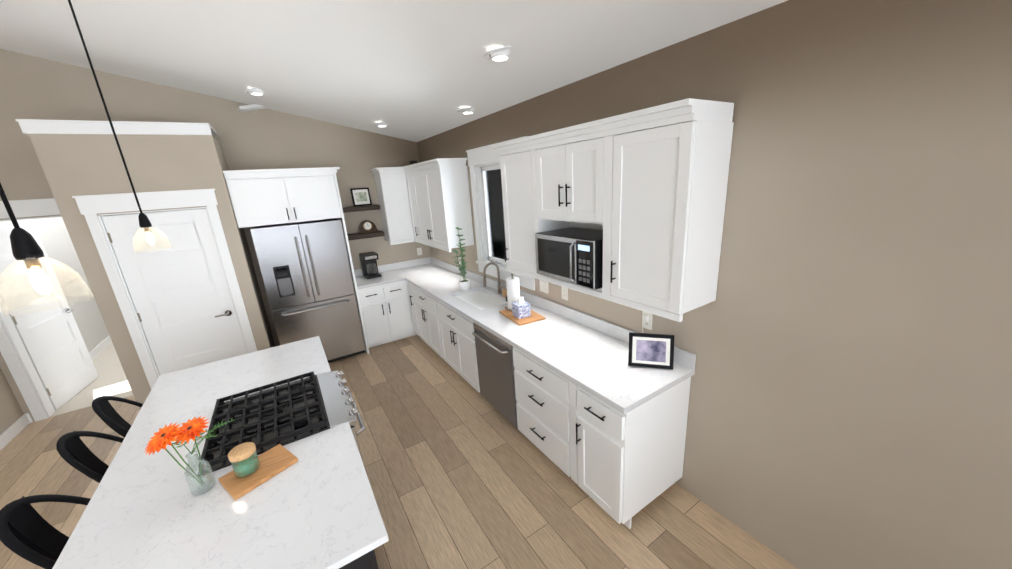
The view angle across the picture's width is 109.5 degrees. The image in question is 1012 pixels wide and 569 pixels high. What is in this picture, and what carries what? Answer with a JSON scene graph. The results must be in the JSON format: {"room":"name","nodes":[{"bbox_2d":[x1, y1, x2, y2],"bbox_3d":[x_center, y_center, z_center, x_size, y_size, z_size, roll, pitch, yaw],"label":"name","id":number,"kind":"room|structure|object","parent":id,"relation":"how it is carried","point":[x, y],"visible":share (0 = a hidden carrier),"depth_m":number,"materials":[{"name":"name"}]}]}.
{"room":"kitchen","nodes":[
{"label":"kitchen","id":0,"kind":"room"},
{"bbox_2d":[33,342,133,421],"bbox_3d":[-5.806,0.905,5.888,1.370,0.064,4.670,-13,19,-30],"label":"floor","id":1,"kind":"structure","parent":0,"point":[108,366],"depth_m":4.51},
{"bbox_2d":[93,380,130,398],"bbox_3d":[-4.646,1.232,4.349,0.600,0.001,0.430,-13,19,-30],"label":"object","id":2,"kind":"object","parent":1,"relation":"on","point":[117,388],"visible":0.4,"depth_m":4.27,"materials":[{"name":"white"}]},
{"bbox_2d":[0,0,787,141],"bbox_3d":[-1.040,-1.280,0.604,4.800,1.015,8.490,-13,19,-30],"label":"ceiling","id":3,"kind":"structure","parent":0,"point":[415,70],"depth_m":2.40,"materials":[{"name":"white paint"}]},
{"bbox_2d":[0,183,92,315],"bbox_3d":[-1.345,-0.635,0.821,0.166,1.448,0.166,-13,19,-30],"label":"pendant light","id":4,"kind":"object","parent":3,"relation":"hanging from","point":[26,248],"visible":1,"depth_m":0.97,"materials":[{"name":"clear glass"}]},
{"bbox_2d":[68,0,171,252],"bbox_3d":[-2.135,-0.903,1.920,0.166,1.460,0.166,-13,19,-30],"label":"pendant light","id":5,"kind":"object","parent":3,"relation":"hanging from","point":[145,224],"visible":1,"depth_m":2.03,"materials":[{"name":"clear glass"}]},
{"bbox_2d":[238,104,266,111],"bbox_3d":[-2.936,-2.081,4.213,0.379,0.117,0.261,-17,20,-38],"label":"ceiling vent","id":6,"kind":"object","parent":3,"relation":"in","point":[248,108],"visible":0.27,"depth_m":4.10,"materials":[{"name":"white metal"}]},
{"bbox_2d":[245,87,264,94],"bbox_3d":[-2.479,-1.926,3.553,0.200,0.061,0.202,-13,19,-30],"label":"recessed light","id":7,"kind":"object","parent":3,"relation":"in","point":[255,91],"visible":0.83,"depth_m":3.52,"materials":[{"name":"white"}]},
{"bbox_2d":[374,121,387,126],"bbox_3d":[-1.505,-1.949,4.332,0.200,0.061,0.202,-13,19,-30],"label":"recessed light","id":8,"kind":"object","parent":3,"relation":"in","point":[381,124],"visible":0.88,"depth_m":4.29,"materials":[{"name":"white"}]},
{"bbox_2d":[458,106,474,113],"bbox_3d":[-0.362,-1.665,3.401,0.200,0.061,0.202,-13,19,-30],"label":"recessed light","id":9,"kind":"object","parent":3,"relation":"in","point":[469,110],"visible":0.77,"depth_m":3.36,"materials":[{"name":"white"}]},
{"bbox_2d":[484,46,511,60],"bbox_3d":[-0.036,-1.425,2.200,0.200,0.061,0.202,-13,19,-30],"label":"recessed light","id":10,"kind":"object","parent":3,"relation":"in","point":[503,53],"visible":0.85,"depth_m":2.16,"materials":[{"name":"white"}]},
{"bbox_2d":[0,335,797,568],"bbox_3d":[-0.798,1.842,1.446,4.800,0.060,8.370,-13,19,-30],"label":"floor","id":11,"kind":"structure","parent":0,"point":[462,472],"depth_m":2.56,"materials":[{"name":"brown wood"}]},
{"bbox_2d":[0,494,90,568],"bbox_3d":[-1.766,1.313,1.665,0.499,0.961,0.406,-13,19,-30],"label":"stool","id":12,"kind":"object","parent":11,"relation":"on","point":[29,532],"visible":0.48,"depth_m":1.48,"materials":[{"name":"black plastic"}]},
{"bbox_2d":[56,431,123,482],"bbox_3d":[-2.071,1.209,2.099,0.495,0.961,0.402,-13,19,-30],"label":"stool","id":13,"kind":"object","parent":11,"relation":"on","point":[73,450],"visible":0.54,"depth_m":1.91,"materials":[{"name":"black plastic"}]},
{"bbox_2d":[92,395,142,437],"bbox_3d":[-2.301,1.123,2.451,0.491,0.961,0.402,-13,19,-30],"label":"stool","id":14,"kind":"object","parent":11,"relation":"on","point":[108,414],"visible":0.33,"depth_m":2.25,"materials":[{"name":"black plastic"}]},
{"bbox_2d":[223,167,369,353],"bbox_3d":[-2.499,-0.180,4.475,1.087,2.375,0.764,-13,19,-30],"label":"tall cabinet","id":15,"kind":"object","parent":11,"relation":"on","point":[261,197],"visible":0.98,"depth_m":3.94,"materials":[{"name":"white wood"}]},
{"bbox_2d":[250,218,365,362],"bbox_3d":[-2.469,0.096,4.549,0.910,1.760,0.755,-13,19,-30],"label":"refrigerator","id":16,"kind":"object","parent":11,"relation":"on","point":[306,275],"visible":0.94,"depth_m":4.25,"materials":[{"name":"silver metal"}]},
{"bbox_2d":[320,340,388,568],"bbox_3d":[-1.265,1.184,2.135,0.832,0.884,2.177,-13,19,-30],"label":"kitchen island","id":17,"kind":"object","parent":11,"relation":"on","point":[369,562],"depth_m":1.80,"materials":[{"name":"black"}]},
{"bbox_2d":[52,336,388,568],"bbox_3d":[-1.437,0.777,1.928,1.080,0.051,2.230,-13,19,-30],"label":"island countertop","id":18,"kind":"structure","parent":17,"relation":"on","point":[322,511],"depth_m":1.45,"materials":[{"name":"white stone"}]},
{"bbox_2d":[144,416,233,494],"bbox_3d":[-1.292,0.708,1.491,0.297,0.325,0.149,-13,19,-30],"label":"glass vase","id":19,"kind":"object","parent":18,"relation":"on","point":[187,431],"visible":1,"depth_m":1.47,"materials":[{"name":"clear"}]},
{"bbox_2d":[218,444,297,500],"bbox_3d":[-1.099,0.825,1.593,0.180,0.019,0.250,8,20,35],"label":"cutting board","id":20,"kind":"object","parent":18,"relation":"on","point":[276,460],"visible":0.98,"depth_m":1.56,"materials":[{"name":"brown wood"}]},
{"bbox_2d":[228,442,259,477],"bbox_3d":[-1.143,0.768,1.563,0.098,0.112,0.098,-13,19,-30],"label":"candle jar","id":21,"kind":"object","parent":20,"relation":"on","point":[243,459],"visible":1,"depth_m":1.54,"materials":[{"name":"green glass"}]},
{"bbox_2d":[196,368,327,471],"bbox_3d":[-1.321,0.709,1.987,0.519,0.036,0.646,-13,19,-30],"label":"cooktop","id":22,"kind":"object","parent":18,"relation":"in","point":[265,415],"depth_m":1.94,"materials":[{"name":"black metal"}]},
{"bbox_2d":[197,370,377,540],"bbox_3d":[-1.223,1.077,2.141,0.712,0.840,0.670,-13,19,-30],"label":"cooktop range","id":23,"kind":"object","parent":17,"relation":"in","point":[291,413],"depth_m":1.96,"materials":[{"name":"black metal"}]},
{"bbox_2d":[355,269,413,347],"bbox_3d":[-1.785,0.354,5.166,0.675,0.876,0.617,-13,19,-30],"label":"base cabinet","id":24,"kind":"object","parent":11,"relation":"on","point":[385,306],"depth_m":4.90,"materials":[{"name":"white wood"}]},
{"bbox_2d":[359,251,381,278],"bbox_3d":[-1.921,-0.275,5.059,0.200,0.331,0.262,-13,19,-30],"label":"coffee maker","id":25,"kind":"object","parent":24,"relation":"on","point":[368,261],"visible":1,"depth_m":5.05,"materials":[{"name":"black plastic"}]},
{"bbox_2d":[406,269,449,334],"bbox_3d":[-1.032,0.312,5.137,0.621,0.876,0.225,-13,19,-30],"label":"base cabinet","id":26,"kind":"object","parent":11,"relation":"on","point":[408,279],"depth_m":4.99,"materials":[{"name":"white wood"}]},
{"bbox_2d":[410,273,477,357],"bbox_3d":[-0.750,0.416,4.707,0.621,0.876,0.823,-13,19,-30],"label":"base cabinet","id":27,"kind":"object","parent":11,"relation":"on","point":[423,291],"depth_m":4.53,"materials":[{"name":"white wood"}]},
{"bbox_2d":[452,227,470,289],"bbox_3d":[-0.502,-0.287,4.071,0.144,0.712,0.325,-13,19,-30],"label":"potted plant","id":28,"kind":"object","parent":27,"relation":"on","point":[464,284],"visible":1,"depth_m":4.10,"materials":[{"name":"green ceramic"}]},
{"bbox_2d":[434,285,507,390],"bbox_3d":[-0.277,0.591,3.987,0.621,0.876,0.935,-13,19,-30],"label":"base cabinet","id":29,"kind":"object","parent":11,"relation":"on","point":[453,312],"depth_m":3.82,"materials":[{"name":"white wood"}]},
{"bbox_2d":[482,262,504,294],"bbox_3d":[-0.126,-0.051,3.789,0.227,0.368,0.144,-13,19,-30],"label":"faucet","id":30,"kind":"object","parent":29,"relation":"on","point":[500,288],"depth_m":3.83,"materials":[{"name":"silver metal"}]},
{"bbox_2d":[502,286,506,297],"bbox_3d":[-0.010,0.070,3.774,0.060,0.127,0.059,-13,19,-30],"label":"soap dispenser","id":31,"kind":"object","parent":29,"relation":"on","point":[504,292],"visible":0.73,"depth_m":3.75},
{"bbox_2d":[470,301,565,424],"bbox_3d":[0.151,0.748,3.336,0.621,0.876,0.656,-13,19,-30],"label":"base cabinet","id":32,"kind":"object","parent":11,"relation":"on","point":[491,334],"depth_m":3.13,"materials":[{"name":"white"}]},
{"bbox_2d":[472,306,565,433],"bbox_3d":[0.100,0.763,3.304,0.606,0.872,0.629,-13,19,-30],"label":"dishwasher","id":33,"kind":"object","parent":32,"relation":"in","point":[496,368],"depth_m":3.12,"materials":[{"name":"silver metal"}]},
{"bbox_2d":[499,306,545,325],"bbox_3d":[0.125,0.267,3.257,0.260,0.016,0.470,-11,18,-25],"label":"cutting board","id":34,"kind":"object","parent":32,"relation":"on","point":[534,317],"visible":0.52,"depth_m":3.13,"materials":[{"name":"brown wood"}]},
{"bbox_2d":[506,273,519,310],"bbox_3d":[0.068,0.061,3.322,0.150,0.348,0.150,-13,19,-30],"label":"paper towel holder","id":35,"kind":"object","parent":34,"relation":"on","point":[513,289],"visible":0.69,"depth_m":3.28,"materials":[{"name":"white paper"}]},
{"bbox_2d":[512,297,530,318],"bbox_3d":[0.134,0.192,3.166,0.120,0.174,0.130,-11,17,-23],"label":"tissue box","id":36,"kind":"object","parent":34,"relation":"on","point":[521,307],"visible":1,"depth_m":3.13,"materials":[{"name":"cardboard"}]},
{"bbox_2d":[510,321,628,473],"bbox_3d":[0.521,0.885,2.773,0.621,0.876,0.718,-13,19,-30],"label":"base cabinet","id":37,"kind":"object","parent":11,"relation":"on","point":[540,362],"depth_m":2.60,"materials":[{"name":"white wood"}]},
{"bbox_2d":[566,349,693,528],"bbox_3d":[0.798,0.987,2.351,0.621,0.876,0.436,-13,19,-30],"label":"base cabinet","id":38,"kind":"object","parent":11,"relation":"on","point":[568,391],"depth_m":2.15,"materials":[{"name":"white wood"}]},
{"bbox_2d":[628,332,673,368],"bbox_3d":[0.904,0.406,2.234,0.260,0.209,0.093,1,17,18],"label":"framed picture","id":39,"kind":"object","parent":38,"relation":"on","point":[651,350],"visible":1,"depth_m":2.21,"materials":[{"name":"black metal"}]},
{"bbox_2d":[0,0,1011,568],"bbox_3d":[-2.203,-0.380,2.835,4.870,3.620,13.040,-13,19,-30],"label":"wall","id":40,"kind":"structure","parent":0,"point":[846,336],"depth_m":1.63,"materials":[{"name":"paint"}]},
{"bbox_2d":[0,413,32,450],"bbox_3d":[-2.744,2.205,0.330,0.020,0.110,8.253,-13,19,-30],"label":"baseboard","id":41,"kind":"structure","parent":40,"relation":"attached to","point":[14,429],"depth_m":3.51,"materials":[{"name":"white wood"}]},
{"bbox_2d":[0,198,61,421],"bbox_3d":[-4.595,0.257,3.732,1.063,2.220,0.150,-13,19,-30],"label":"door frame","id":42,"kind":"structure","parent":40,"relation":"attached to","point":[16,357],"depth_m":3.57,"materials":[{"name":"white wood"}]},
{"bbox_2d":[0,219,98,409],"bbox_3d":[-5.147,0.311,3.988,0.190,2.023,0.823,-13,19,-30],"label":"hall door","id":43,"kind":"structure","parent":40,"relation":"in","point":[53,342],"depth_m":3.98,"materials":[{"name":"white wood"}]},
{"bbox_2d":[89,335,111,359],"bbox_3d":[-5.864,1.092,4.950,0.014,0.110,2.880,-13,19,-30],"label":"baseboard","id":44,"kind":"structure","parent":40,"relation":"attached to","point":[107,341],"depth_m":5.44,"materials":[{"name":"white wood"}]},
{"bbox_2d":[15,119,218,136],"bbox_3d":[-3.549,-1.445,3.445,1.200,0.104,0.830,-13,19,-30],"label":"trim","id":45,"kind":"structure","parent":40,"relation":"attached to","point":[32,126],"depth_m":3.08,"materials":[{"name":"white wood"}]},
{"bbox_2d":[72,189,256,388],"bbox_3d":[-3.233,0.201,3.624,0.965,2.210,0.130,-13,19,-30],"label":"door frame","id":46,"kind":"structure","parent":40,"relation":"attached to","point":[90,207],"depth_m":3.37,"materials":[{"name":"white wood"}]},
{"bbox_2d":[102,209,247,374],"bbox_3d":[-3.216,0.289,3.626,0.739,2.014,0.101,-13,19,-30],"label":"pantry door","id":47,"kind":"structure","parent":40,"relation":"in","point":[180,293],"depth_m":3.56,"materials":[{"name":"white wood"}]},
{"bbox_2d":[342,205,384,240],"bbox_3d":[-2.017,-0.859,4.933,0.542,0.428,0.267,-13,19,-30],"label":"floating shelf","id":48,"kind":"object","parent":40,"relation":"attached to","point":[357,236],"visible":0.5,"depth_m":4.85,"materials":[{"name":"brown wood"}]},
{"bbox_2d":[350,187,371,206],"bbox_3d":[-1.980,-1.196,4.888,0.240,0.240,0.048,-13,19,-30],"label":"framed picture","id":49,"kind":"object","parent":48,"relation":"on","point":[361,197],"visible":1,"depth_m":4.88,"materials":[{"name":"black metal"}]},
{"bbox_2d":[358,220,377,233],"bbox_3d":[-1.938,-0.809,4.993,0.260,0.168,0.078,-13,19,-30],"label":"mantel clock","id":50,"kind":"object","parent":48,"relation":"on","point":[365,226],"visible":1,"depth_m":4.96,"materials":[{"name":"brown wood"}]},
{"bbox_2d":[374,167,413,241],"bbox_3d":[-1.589,-1.140,5.109,0.365,1.000,0.328,-13,19,-30],"label":"upper cabinet","id":51,"kind":"object","parent":40,"relation":"attached to","point":[390,182],"depth_m":4.97,"materials":[{"name":"white wood"}]},
{"bbox_2d":[402,166,417,241],"bbox_3d":[-1.156,-1.149,5.038,0.337,1.000,0.251,-13,19,-30],"label":"upper cabinet","id":52,"kind":"object","parent":40,"relation":"attached to","point":[409,193],"depth_m":4.99,"materials":[{"name":"white wood"}]},
{"bbox_2d":[417,248,421,254],"bbox_3d":[-1.357,-0.517,5.610,0.075,0.115,0.009,-13,19,-30],"label":"electrical outlet plate","id":53,"kind":"object","parent":40,"relation":"attached to","point":[419,250],"depth_m":5.61,"materials":[{"name":"white plastic"}]},
{"bbox_2d":[410,158,473,249],"bbox_3d":[-0.823,-1.027,4.533,0.337,1.000,0.983,-13,19,-30],"label":"upper cabinet","id":54,"kind":"object","parent":40,"relation":"attached to","point":[428,203],"depth_m":4.20,"materials":[{"name":"white wood"}]},
{"bbox_2d":[466,136,534,290],"bbox_3d":[-0.032,-0.732,3.753,0.155,1.390,1.143,-13,19,-30],"label":"kitchen window","id":55,"kind":"structure","parent":40,"relation":"in","point":[485,172],"depth_m":3.98,"materials":[{"name":"white wood"}]},
{"bbox_2d":[491,138,530,276],"bbox_3d":[0.217,-0.630,2.906,0.389,1.002,0.449,-13,19,-30],"label":"upper cabinet","id":56,"kind":"object","parent":40,"relation":"attached to","point":[513,176],"depth_m":2.87,"materials":[{"name":"white wood"}]},
{"bbox_2d":[539,280,547,293],"bbox_3d":[0.351,0.018,3.320,0.009,0.115,0.120,-13,19,-30],"label":"electrical outlet plate","id":57,"kind":"object","parent":40,"relation":"attached to","point":[543,284],"depth_m":3.31,"materials":[{"name":"white plastic"}]},
{"bbox_2d":[523,120,598,295],"bbox_3d":[0.524,-0.516,2.437,0.389,1.002,0.694,-13,19,-30],"label":"upper cabinet","id":58,"kind":"object","parent":40,"relation":"attached to","point":[561,165],"depth_m":2.34,"materials":[{"name":"white wood"}]},
{"bbox_2d":[561,286,567,300],"bbox_3d":[0.507,0.075,3.085,0.008,0.115,0.075,-13,19,-30],"label":"electrical outlet plate","id":59,"kind":"object","parent":40,"relation":"attached to","point":[564,290],"depth_m":3.08,"materials":[{"name":"white plastic"}]},
{"bbox_2d":[527,227,633,293],"bbox_3d":[0.513,-0.203,2.510,0.403,0.311,0.585,-13,19,-30],"label":"microwave","id":60,"kind":"object","parent":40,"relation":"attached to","point":[558,259],"depth_m":2.43,"materials":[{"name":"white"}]},
{"bbox_2d":[642,311,652,330],"bbox_3d":[0.923,0.277,2.391,0.100,0.165,0.076,-17,21,-39],"label":"electrical outlet plate","id":61,"kind":"object","parent":40,"relation":"attached to","point":[647,318],"depth_m":2.39,"materials":[{"name":"white plastic"}]},
{"bbox_2d":[595,98,733,321],"bbox_3d":[0.842,-0.399,1.954,0.389,1.002,0.487,-13,19,-30],"label":"upper cabinet","id":62,"kind":"object","parent":40,"relation":"attached to","point":[627,209],"depth_m":1.82,"materials":[{"name":"white wood"}]}
]}

